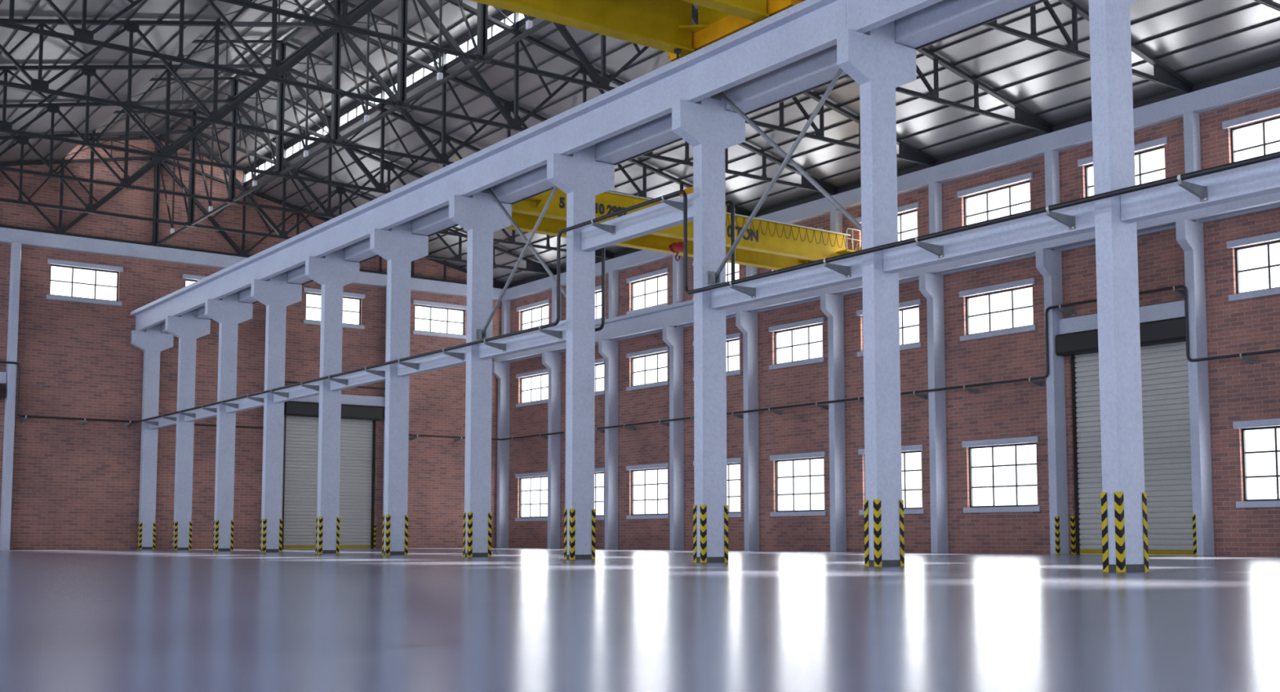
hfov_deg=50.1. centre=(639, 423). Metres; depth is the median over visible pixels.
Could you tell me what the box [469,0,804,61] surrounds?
crane
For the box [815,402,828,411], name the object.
bracket
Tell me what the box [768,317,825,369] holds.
window
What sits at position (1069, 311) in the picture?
bracket
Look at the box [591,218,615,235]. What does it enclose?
bracket
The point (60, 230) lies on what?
roof truss
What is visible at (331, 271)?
concrete column
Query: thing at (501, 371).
pilaster
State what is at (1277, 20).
purlin
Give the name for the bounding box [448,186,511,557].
concrete column
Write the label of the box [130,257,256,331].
girder
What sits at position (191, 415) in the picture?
bracket
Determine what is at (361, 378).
tie beam
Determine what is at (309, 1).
roof purlin
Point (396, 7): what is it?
roof purlin
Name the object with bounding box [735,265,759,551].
pilaster
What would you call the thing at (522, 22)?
window
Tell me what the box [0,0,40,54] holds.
roof purlin
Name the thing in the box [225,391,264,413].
tie beam
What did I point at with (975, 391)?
bracket
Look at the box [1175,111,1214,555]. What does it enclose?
pilaster
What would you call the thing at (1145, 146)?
window
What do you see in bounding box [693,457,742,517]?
window
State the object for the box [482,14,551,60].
ridge bracing
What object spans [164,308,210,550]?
concrete column
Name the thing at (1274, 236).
window
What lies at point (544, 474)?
window
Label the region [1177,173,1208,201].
bracket
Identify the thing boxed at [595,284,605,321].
window
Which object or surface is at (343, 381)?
bracket
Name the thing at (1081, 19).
purlin
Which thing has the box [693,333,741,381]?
window
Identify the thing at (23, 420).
bracket
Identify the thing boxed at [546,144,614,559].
concrete column
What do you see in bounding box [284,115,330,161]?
window
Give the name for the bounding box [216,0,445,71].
monitor
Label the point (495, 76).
ceiling
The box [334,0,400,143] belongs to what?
ridge bracing
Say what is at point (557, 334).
bracket
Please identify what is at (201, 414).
tie beam
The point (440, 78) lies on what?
ridge bracing
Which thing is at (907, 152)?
roof truss
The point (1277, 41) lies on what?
purlin
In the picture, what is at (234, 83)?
monitor
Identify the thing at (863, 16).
girder
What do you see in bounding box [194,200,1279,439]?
pipe
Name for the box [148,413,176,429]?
tie beam
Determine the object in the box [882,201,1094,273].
tie beam
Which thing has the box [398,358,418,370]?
bracket
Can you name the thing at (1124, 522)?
concrete column
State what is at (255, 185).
ridge bracing
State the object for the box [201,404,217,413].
bracket
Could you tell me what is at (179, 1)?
roof purlin
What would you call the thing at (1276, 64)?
plate
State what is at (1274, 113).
window
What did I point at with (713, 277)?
brace
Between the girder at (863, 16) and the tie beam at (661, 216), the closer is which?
the girder at (863, 16)
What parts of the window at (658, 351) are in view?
sill, frame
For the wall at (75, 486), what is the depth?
74.24 m
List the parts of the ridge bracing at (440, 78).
post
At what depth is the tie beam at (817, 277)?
32.61 m
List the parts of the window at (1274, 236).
sill, frame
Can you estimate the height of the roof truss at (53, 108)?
6.119 m
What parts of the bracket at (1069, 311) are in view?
arm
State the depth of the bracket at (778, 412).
65.92 m
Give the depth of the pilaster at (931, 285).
57.55 m
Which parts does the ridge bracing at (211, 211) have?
post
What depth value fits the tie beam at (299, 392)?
57.09 m
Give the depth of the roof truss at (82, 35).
50.58 m
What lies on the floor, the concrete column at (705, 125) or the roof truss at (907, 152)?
the concrete column at (705, 125)
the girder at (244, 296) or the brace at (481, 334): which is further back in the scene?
the girder at (244, 296)
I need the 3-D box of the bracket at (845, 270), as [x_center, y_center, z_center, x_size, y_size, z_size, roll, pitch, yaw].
[4.410,-3.503,30.737,0.757,0.366,0.140,3,-6,-36]
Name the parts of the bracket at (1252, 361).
arm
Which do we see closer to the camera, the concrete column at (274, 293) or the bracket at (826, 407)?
the concrete column at (274, 293)
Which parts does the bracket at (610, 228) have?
arm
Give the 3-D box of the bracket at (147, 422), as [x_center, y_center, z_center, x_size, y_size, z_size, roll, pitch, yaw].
[-25.737,-0.061,72.063,0.757,0.366,0.140,3,-6,-36]
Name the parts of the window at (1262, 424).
sill, frame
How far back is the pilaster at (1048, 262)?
52.67 m
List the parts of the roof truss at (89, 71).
post, gusset plate, post, gusset plate, gusset plate, post, plate, king post, hub plate, post, gusset plate, gusset plate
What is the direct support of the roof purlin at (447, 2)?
on the roof truss at (1023, 117)
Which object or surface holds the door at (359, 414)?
in the wall at (75, 486)
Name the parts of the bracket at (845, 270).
arm, wall plate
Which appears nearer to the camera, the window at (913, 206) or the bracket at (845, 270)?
the bracket at (845, 270)
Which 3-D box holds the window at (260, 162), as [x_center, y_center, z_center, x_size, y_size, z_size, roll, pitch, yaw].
[-20.665,-14.249,75.531,0.100,1.100,6.000,3,-6,-36]
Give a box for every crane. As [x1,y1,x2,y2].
[434,156,862,270]
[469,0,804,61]
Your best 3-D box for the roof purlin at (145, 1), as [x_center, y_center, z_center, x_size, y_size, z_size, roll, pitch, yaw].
[-8.356,-16.183,36.211,0.044,0.060,84.610,3,-6,-36]
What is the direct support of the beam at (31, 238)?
attached to the wall at (75, 486)
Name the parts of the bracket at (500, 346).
arm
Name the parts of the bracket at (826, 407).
arm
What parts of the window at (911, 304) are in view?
sill, frame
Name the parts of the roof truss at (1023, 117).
gusset plate, post, post, plate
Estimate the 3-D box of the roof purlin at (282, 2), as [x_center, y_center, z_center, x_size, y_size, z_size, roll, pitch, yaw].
[-3.317,-18.310,40.064,0.044,0.060,84.610,3,-6,-36]
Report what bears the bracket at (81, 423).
attached to the wall at (75, 486)
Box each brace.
[476,186,566,340]
[707,67,861,285]
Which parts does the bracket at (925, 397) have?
arm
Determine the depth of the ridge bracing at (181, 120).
72.42 m
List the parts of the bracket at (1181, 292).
arm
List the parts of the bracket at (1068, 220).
arm, wall plate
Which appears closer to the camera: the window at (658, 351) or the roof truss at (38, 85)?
the roof truss at (38, 85)
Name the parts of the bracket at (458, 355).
arm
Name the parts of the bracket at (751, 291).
arm, wall plate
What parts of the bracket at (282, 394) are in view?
arm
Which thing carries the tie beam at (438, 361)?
attached to the concrete column at (397, 245)
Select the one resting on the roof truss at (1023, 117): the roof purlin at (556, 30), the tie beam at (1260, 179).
the roof purlin at (556, 30)
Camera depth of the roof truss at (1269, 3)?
40.85 m
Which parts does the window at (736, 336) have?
sill, frame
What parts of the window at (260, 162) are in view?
frame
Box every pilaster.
[0,241,21,550]
[382,287,386,524]
[492,300,510,547]
[542,286,561,548]
[598,271,618,549]
[662,254,684,550]
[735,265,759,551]
[820,209,846,551]
[919,182,948,552]
[1035,150,1069,554]
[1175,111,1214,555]
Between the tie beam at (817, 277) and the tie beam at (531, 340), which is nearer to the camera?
the tie beam at (817, 277)
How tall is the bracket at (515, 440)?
0.366 m
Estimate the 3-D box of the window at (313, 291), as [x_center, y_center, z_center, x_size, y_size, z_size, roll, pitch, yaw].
[-18.105,-6.784,80.924,3.820,2.095,0.380,3,-6,-36]
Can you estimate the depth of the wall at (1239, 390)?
57.26 m
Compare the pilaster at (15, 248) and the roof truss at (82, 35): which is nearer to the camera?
the roof truss at (82, 35)
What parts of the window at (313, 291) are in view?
frame, sill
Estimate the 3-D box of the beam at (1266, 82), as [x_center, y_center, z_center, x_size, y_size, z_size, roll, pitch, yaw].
[16.176,-11.017,53.675,0.438,0.690,84.628,3,-6,-36]
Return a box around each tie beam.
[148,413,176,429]
[184,404,217,422]
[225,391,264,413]
[273,381,319,403]
[329,365,385,391]
[396,346,466,376]
[479,320,566,359]
[581,192,693,252]
[711,254,862,310]
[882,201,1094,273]
[1120,158,1279,222]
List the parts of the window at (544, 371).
sill, frame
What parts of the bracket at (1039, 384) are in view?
arm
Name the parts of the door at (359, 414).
guide rail, guide rail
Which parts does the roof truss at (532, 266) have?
post, gusset plate, gusset plate, post, plate, king post, hub plate, gusset plate, post, post, gusset plate, gusset plate, post, post, plate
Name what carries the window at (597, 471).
in the wall at (1239, 390)
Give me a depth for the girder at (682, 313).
62.05 m
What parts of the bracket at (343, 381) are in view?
arm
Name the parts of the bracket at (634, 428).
arm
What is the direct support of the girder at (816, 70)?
on the concrete column at (397, 245)
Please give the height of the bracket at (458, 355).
0.366 m
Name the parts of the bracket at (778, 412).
arm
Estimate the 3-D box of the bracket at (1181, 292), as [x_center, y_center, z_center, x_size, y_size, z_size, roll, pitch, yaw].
[19.201,-4.689,48.663,0.809,0.366,0.140,3,-6,-36]
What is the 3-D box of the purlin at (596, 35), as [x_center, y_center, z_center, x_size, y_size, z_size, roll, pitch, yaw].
[4.011,-15.686,45.191,0.044,0.060,84.610,3,-6,-36]
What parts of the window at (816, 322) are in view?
sill, frame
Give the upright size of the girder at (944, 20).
1.130 m
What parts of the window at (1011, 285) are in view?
sill, frame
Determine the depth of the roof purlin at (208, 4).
57.73 m
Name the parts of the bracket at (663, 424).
arm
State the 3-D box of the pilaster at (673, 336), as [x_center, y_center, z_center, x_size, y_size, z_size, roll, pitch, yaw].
[1.745,-1.250,72.187,1.132,15.695,0.354,3,-6,-36]
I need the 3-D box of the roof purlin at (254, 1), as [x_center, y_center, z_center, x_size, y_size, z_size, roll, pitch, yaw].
[-4.247,-18.121,39.369,0.044,0.060,84.610,3,-6,-36]
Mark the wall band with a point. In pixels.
(1277, 205)
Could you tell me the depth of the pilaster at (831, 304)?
62.37 m
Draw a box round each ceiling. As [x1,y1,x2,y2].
[0,0,233,163]
[88,0,514,167]
[245,0,1279,284]
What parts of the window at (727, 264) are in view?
frame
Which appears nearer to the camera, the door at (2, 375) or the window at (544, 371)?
the door at (2, 375)
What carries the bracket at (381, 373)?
attached to the tie beam at (361, 378)
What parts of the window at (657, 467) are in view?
sill, frame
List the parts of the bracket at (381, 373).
arm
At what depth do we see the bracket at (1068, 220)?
25.93 m
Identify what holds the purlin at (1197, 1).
on the roof truss at (1023, 117)
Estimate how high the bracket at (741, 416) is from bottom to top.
0.366 m
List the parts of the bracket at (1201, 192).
arm, wall plate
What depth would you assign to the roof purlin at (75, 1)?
52.31 m
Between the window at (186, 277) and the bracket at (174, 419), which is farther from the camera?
the window at (186, 277)
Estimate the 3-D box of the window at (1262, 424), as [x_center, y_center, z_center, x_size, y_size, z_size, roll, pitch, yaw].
[21.683,1.281,45.581,0.380,2.955,3.820,3,-6,-36]
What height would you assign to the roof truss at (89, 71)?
6.119 m
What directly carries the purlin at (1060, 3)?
on the roof truss at (1023, 117)
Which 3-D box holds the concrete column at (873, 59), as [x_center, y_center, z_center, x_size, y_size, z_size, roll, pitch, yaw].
[5.320,-3.171,30.293,2.160,12.570,0.396,3,-6,-36]
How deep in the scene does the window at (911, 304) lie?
59.77 m
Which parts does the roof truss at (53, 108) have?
post, gusset plate, gusset plate, post, plate, king post, hub plate, gusset plate, post, post, gusset plate, gusset plate, post, post, plate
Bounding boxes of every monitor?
[62,136,245,187]
[92,108,285,159]
[131,77,331,137]
[168,40,384,107]
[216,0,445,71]
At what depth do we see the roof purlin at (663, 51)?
60.48 m
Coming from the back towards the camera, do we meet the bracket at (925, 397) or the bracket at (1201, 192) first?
the bracket at (925, 397)
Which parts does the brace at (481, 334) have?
anchor plate, anchor plate, rod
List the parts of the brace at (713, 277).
anchor plate, anchor plate, rod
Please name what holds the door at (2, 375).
in the wall at (75, 486)
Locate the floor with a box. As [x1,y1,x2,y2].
[0,547,1279,691]
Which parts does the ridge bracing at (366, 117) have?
post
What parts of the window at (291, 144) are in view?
frame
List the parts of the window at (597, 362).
frame, sill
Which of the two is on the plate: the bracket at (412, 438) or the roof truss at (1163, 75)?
the roof truss at (1163, 75)
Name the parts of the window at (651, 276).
sill, frame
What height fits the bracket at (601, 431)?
0.366 m
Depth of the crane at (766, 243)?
58.26 m
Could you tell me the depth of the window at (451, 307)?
85.02 m
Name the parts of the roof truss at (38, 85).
gusset plate, post, post, gusset plate, gusset plate, post, plate, king post, hub plate, gusset plate, post, gusset plate, post, gusset plate, post, plate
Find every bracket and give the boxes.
[20,415,26,423]
[79,417,85,426]
[124,420,130,428]
[143,421,158,426]
[162,414,176,421]
[179,410,195,418]
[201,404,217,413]
[221,401,238,409]
[247,395,263,404]
[270,388,288,398]
[301,383,319,391]
[328,376,347,386]
[364,367,385,377]
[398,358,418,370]
[410,434,417,441]
[442,348,464,360]
[454,436,462,443]
[484,338,506,351]
[511,437,524,444]
[538,324,562,340]
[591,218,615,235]
[595,427,604,433]
[623,424,636,431]
[659,420,669,426]
[661,195,683,211]
[728,280,755,298]
[732,412,743,419]
[768,407,782,416]
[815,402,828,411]
[822,257,850,278]
[913,391,928,400]
[915,235,943,258]
[963,385,978,395]
[1028,377,1044,388]
[1045,204,1075,230]
[1058,304,1074,315]
[1173,285,1184,296]
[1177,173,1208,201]
[1239,353,1255,365]
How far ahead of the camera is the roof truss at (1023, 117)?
51.04 m
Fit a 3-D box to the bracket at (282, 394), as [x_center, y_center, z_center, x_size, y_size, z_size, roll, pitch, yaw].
[-15.153,-1.270,57.554,0.757,0.366,0.140,3,-6,-36]
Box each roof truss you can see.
[0,0,751,216]
[0,0,838,195]
[0,40,481,193]
[0,77,615,258]
[0,108,556,275]
[0,136,507,288]
[217,0,937,166]
[691,0,1053,133]
[983,0,1193,93]
[1253,0,1279,11]
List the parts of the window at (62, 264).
sill, frame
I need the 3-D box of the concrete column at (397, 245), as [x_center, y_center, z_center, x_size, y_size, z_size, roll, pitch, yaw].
[-8.792,-1.560,49.639,2.160,12.570,0.396,3,-6,-36]
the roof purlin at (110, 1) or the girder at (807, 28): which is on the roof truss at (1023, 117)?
the roof purlin at (110, 1)
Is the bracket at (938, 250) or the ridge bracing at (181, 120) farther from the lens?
the ridge bracing at (181, 120)
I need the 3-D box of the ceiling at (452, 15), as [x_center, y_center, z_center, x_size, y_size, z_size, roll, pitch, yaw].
[-1.699,-18.161,41.231,10.800,1.277,85.530,3,-6,-36]
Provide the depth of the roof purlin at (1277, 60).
55.54 m
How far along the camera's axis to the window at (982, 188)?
56.30 m
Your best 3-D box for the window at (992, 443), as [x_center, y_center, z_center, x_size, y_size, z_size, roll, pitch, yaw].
[14.626,2.086,55.253,0.380,2.955,3.820,3,-6,-36]
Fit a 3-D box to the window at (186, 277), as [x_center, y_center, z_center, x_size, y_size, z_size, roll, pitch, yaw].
[-23.791,-7.127,76.805,3.820,2.095,0.380,3,-6,-36]
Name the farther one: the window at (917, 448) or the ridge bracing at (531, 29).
the window at (917, 448)
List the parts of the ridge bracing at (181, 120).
post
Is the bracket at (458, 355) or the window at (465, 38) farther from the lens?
the window at (465, 38)
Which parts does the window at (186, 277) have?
frame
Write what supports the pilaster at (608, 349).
attached to the wall at (1239, 390)
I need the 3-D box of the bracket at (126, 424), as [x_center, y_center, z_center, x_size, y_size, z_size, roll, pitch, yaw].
[-27.299,0.020,73.039,0.140,0.366,0.809,3,-6,-36]
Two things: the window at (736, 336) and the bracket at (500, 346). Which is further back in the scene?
the window at (736, 336)
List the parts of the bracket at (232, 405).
arm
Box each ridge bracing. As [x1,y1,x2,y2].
[155,111,190,245]
[190,80,231,225]
[231,44,278,202]
[279,0,334,175]
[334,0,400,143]
[401,0,479,106]
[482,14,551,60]
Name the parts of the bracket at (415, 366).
arm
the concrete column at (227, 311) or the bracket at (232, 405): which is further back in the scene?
the concrete column at (227, 311)
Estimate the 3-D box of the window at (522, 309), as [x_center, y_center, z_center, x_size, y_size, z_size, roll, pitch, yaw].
[-6.542,-6.429,85.182,0.380,2.095,3.820,3,-6,-36]
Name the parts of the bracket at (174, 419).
arm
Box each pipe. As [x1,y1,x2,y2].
[0,151,1279,422]
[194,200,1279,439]
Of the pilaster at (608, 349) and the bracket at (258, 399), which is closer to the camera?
the bracket at (258, 399)
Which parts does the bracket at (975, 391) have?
arm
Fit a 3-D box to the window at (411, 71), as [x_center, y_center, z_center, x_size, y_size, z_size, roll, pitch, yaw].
[-10.080,-15.458,61.022,0.100,1.100,6.000,3,-6,-36]
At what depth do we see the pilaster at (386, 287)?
82.22 m
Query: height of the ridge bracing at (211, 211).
6.090 m
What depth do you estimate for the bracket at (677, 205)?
35.77 m
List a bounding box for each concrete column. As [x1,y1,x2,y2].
[130,323,173,549]
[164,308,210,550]
[204,291,253,551]
[250,271,302,552]
[305,248,359,553]
[369,220,428,555]
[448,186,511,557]
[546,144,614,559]
[671,90,745,562]
[836,20,916,566]
[1088,0,1148,572]
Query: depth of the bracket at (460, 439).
84.72 m
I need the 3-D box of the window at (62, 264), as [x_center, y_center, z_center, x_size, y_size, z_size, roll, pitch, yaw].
[-29.477,-7.470,72.685,3.820,2.095,0.380,3,-6,-36]
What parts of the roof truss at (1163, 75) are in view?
gusset plate, post, gusset plate, post, plate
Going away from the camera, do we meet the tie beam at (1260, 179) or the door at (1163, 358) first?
the tie beam at (1260, 179)
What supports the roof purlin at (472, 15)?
on the roof truss at (1023, 117)
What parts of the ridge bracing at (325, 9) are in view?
post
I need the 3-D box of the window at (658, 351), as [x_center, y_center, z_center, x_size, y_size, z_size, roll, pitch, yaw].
[0.514,-2.999,75.156,0.380,2.095,3.820,3,-6,-36]
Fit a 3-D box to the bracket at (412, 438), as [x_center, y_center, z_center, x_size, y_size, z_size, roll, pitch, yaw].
[-13.646,0.844,82.931,0.140,0.366,0.809,3,-6,-36]
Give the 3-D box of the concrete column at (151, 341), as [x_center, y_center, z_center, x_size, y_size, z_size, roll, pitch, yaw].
[-26.432,0.454,73.821,2.160,12.570,0.396,3,-6,-36]
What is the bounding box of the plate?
[507,61,1279,288]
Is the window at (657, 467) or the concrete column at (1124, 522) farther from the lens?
the window at (657, 467)
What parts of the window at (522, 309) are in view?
frame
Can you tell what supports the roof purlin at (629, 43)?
on the roof truss at (1023, 117)
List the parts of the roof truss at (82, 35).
post, gusset plate, gusset plate, post, gusset plate, post, gusset plate, post, plate, king post, post, gusset plate, gusset plate, post, gusset plate, post, post, post, plate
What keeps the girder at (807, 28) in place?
on the concrete column at (478, 214)
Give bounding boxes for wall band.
[507,202,1279,362]
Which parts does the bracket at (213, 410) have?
arm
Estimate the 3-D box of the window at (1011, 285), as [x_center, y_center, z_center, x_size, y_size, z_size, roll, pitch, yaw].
[14.626,-4.610,55.811,0.380,2.095,3.820,3,-6,-36]
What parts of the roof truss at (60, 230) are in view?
gusset plate, post, plate, king post, hub plate, gusset plate, post, post, post, post, post, plate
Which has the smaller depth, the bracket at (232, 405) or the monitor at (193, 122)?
the bracket at (232, 405)
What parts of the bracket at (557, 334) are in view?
arm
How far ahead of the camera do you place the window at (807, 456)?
65.14 m
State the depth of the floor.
10.04 m
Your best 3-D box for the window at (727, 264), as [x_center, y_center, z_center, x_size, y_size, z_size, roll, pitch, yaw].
[4.042,-7.637,70.673,0.380,2.095,3.820,3,-6,-36]
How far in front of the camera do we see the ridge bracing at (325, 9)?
57.92 m
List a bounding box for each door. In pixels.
[0,372,6,399]
[281,394,385,548]
[1055,300,1193,555]
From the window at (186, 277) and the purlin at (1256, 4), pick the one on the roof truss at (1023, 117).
the purlin at (1256, 4)
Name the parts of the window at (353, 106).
frame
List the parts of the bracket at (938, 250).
arm, wall plate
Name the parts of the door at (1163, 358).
guide rail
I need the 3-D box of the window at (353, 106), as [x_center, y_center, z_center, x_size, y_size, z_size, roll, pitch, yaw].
[-13.608,-15.055,65.858,0.100,1.100,6.000,3,-6,-36]
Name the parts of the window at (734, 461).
frame, sill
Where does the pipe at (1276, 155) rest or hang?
attached to the bracket at (147, 422)
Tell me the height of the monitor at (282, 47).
2.205 m
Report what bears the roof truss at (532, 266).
on the plate
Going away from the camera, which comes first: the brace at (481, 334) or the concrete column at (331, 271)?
the brace at (481, 334)
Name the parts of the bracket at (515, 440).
arm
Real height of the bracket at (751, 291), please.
0.366 m
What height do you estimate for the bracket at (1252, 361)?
0.366 m
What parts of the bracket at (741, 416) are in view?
arm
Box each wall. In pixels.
[0,136,502,550]
[508,91,1279,556]
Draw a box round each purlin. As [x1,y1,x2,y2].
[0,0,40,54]
[0,0,77,95]
[0,0,147,156]
[5,0,113,121]
[17,0,180,162]
[44,0,214,159]
[97,0,257,138]
[119,0,284,137]
[140,0,312,137]
[195,0,408,149]
[217,1,449,155]
[235,5,489,164]
[261,25,566,194]
[280,34,599,201]
[300,8,697,208]
[323,50,665,213]
[428,0,1072,242]
[428,17,1084,254]
[443,0,1204,262]
[459,0,1273,267]
[493,18,1279,268]
[493,40,1279,279]
[510,60,1279,284]
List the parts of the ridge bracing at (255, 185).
post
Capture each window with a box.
[45,258,123,306]
[182,274,205,283]
[244,143,284,186]
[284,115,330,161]
[302,288,364,329]
[330,86,381,132]
[383,45,444,106]
[412,300,466,339]
[444,9,514,70]
[515,368,548,407]
[515,471,547,521]
[516,299,550,330]
[517,13,535,27]
[594,467,604,519]
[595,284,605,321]
[595,358,604,395]
[626,267,669,314]
[626,346,669,391]
[626,462,669,519]
[692,261,738,299]
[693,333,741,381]
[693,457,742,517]
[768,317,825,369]
[769,451,826,516]
[855,202,919,240]
[856,298,922,356]
[857,444,924,515]
[956,172,1032,226]
[959,277,1036,341]
[961,435,1040,512]
[1077,137,1168,196]
[1222,106,1279,162]
[1226,231,1279,301]
[1232,418,1279,507]
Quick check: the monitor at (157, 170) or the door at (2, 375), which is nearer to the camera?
the door at (2, 375)
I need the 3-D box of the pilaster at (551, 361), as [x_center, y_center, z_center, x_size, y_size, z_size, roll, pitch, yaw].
[-5.311,-0.444,81.860,1.132,15.695,0.354,3,-6,-36]
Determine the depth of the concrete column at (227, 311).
63.97 m
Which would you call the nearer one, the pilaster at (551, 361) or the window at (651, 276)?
the window at (651, 276)
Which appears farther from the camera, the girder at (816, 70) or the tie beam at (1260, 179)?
the girder at (816, 70)
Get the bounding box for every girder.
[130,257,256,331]
[160,280,266,333]
[250,0,846,280]
[286,44,848,284]
[493,191,1279,362]
[846,0,943,33]
[894,0,1047,50]
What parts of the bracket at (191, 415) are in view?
arm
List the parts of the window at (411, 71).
frame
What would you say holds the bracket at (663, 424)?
attached to the wall at (1239, 390)
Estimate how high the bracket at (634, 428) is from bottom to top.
0.366 m
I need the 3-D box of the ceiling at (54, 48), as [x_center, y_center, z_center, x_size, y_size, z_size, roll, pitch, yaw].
[-12.910,-15.351,32.819,17.820,3.942,85.530,3,-6,-36]
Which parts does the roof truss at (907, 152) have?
gusset plate, post, plate, king post, post, gusset plate, post, gusset plate, post, post, plate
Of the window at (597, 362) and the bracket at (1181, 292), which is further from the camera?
the window at (597, 362)
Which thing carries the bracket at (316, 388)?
attached to the tie beam at (299, 392)
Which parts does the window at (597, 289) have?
frame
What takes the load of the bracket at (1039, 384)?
attached to the wall at (1239, 390)

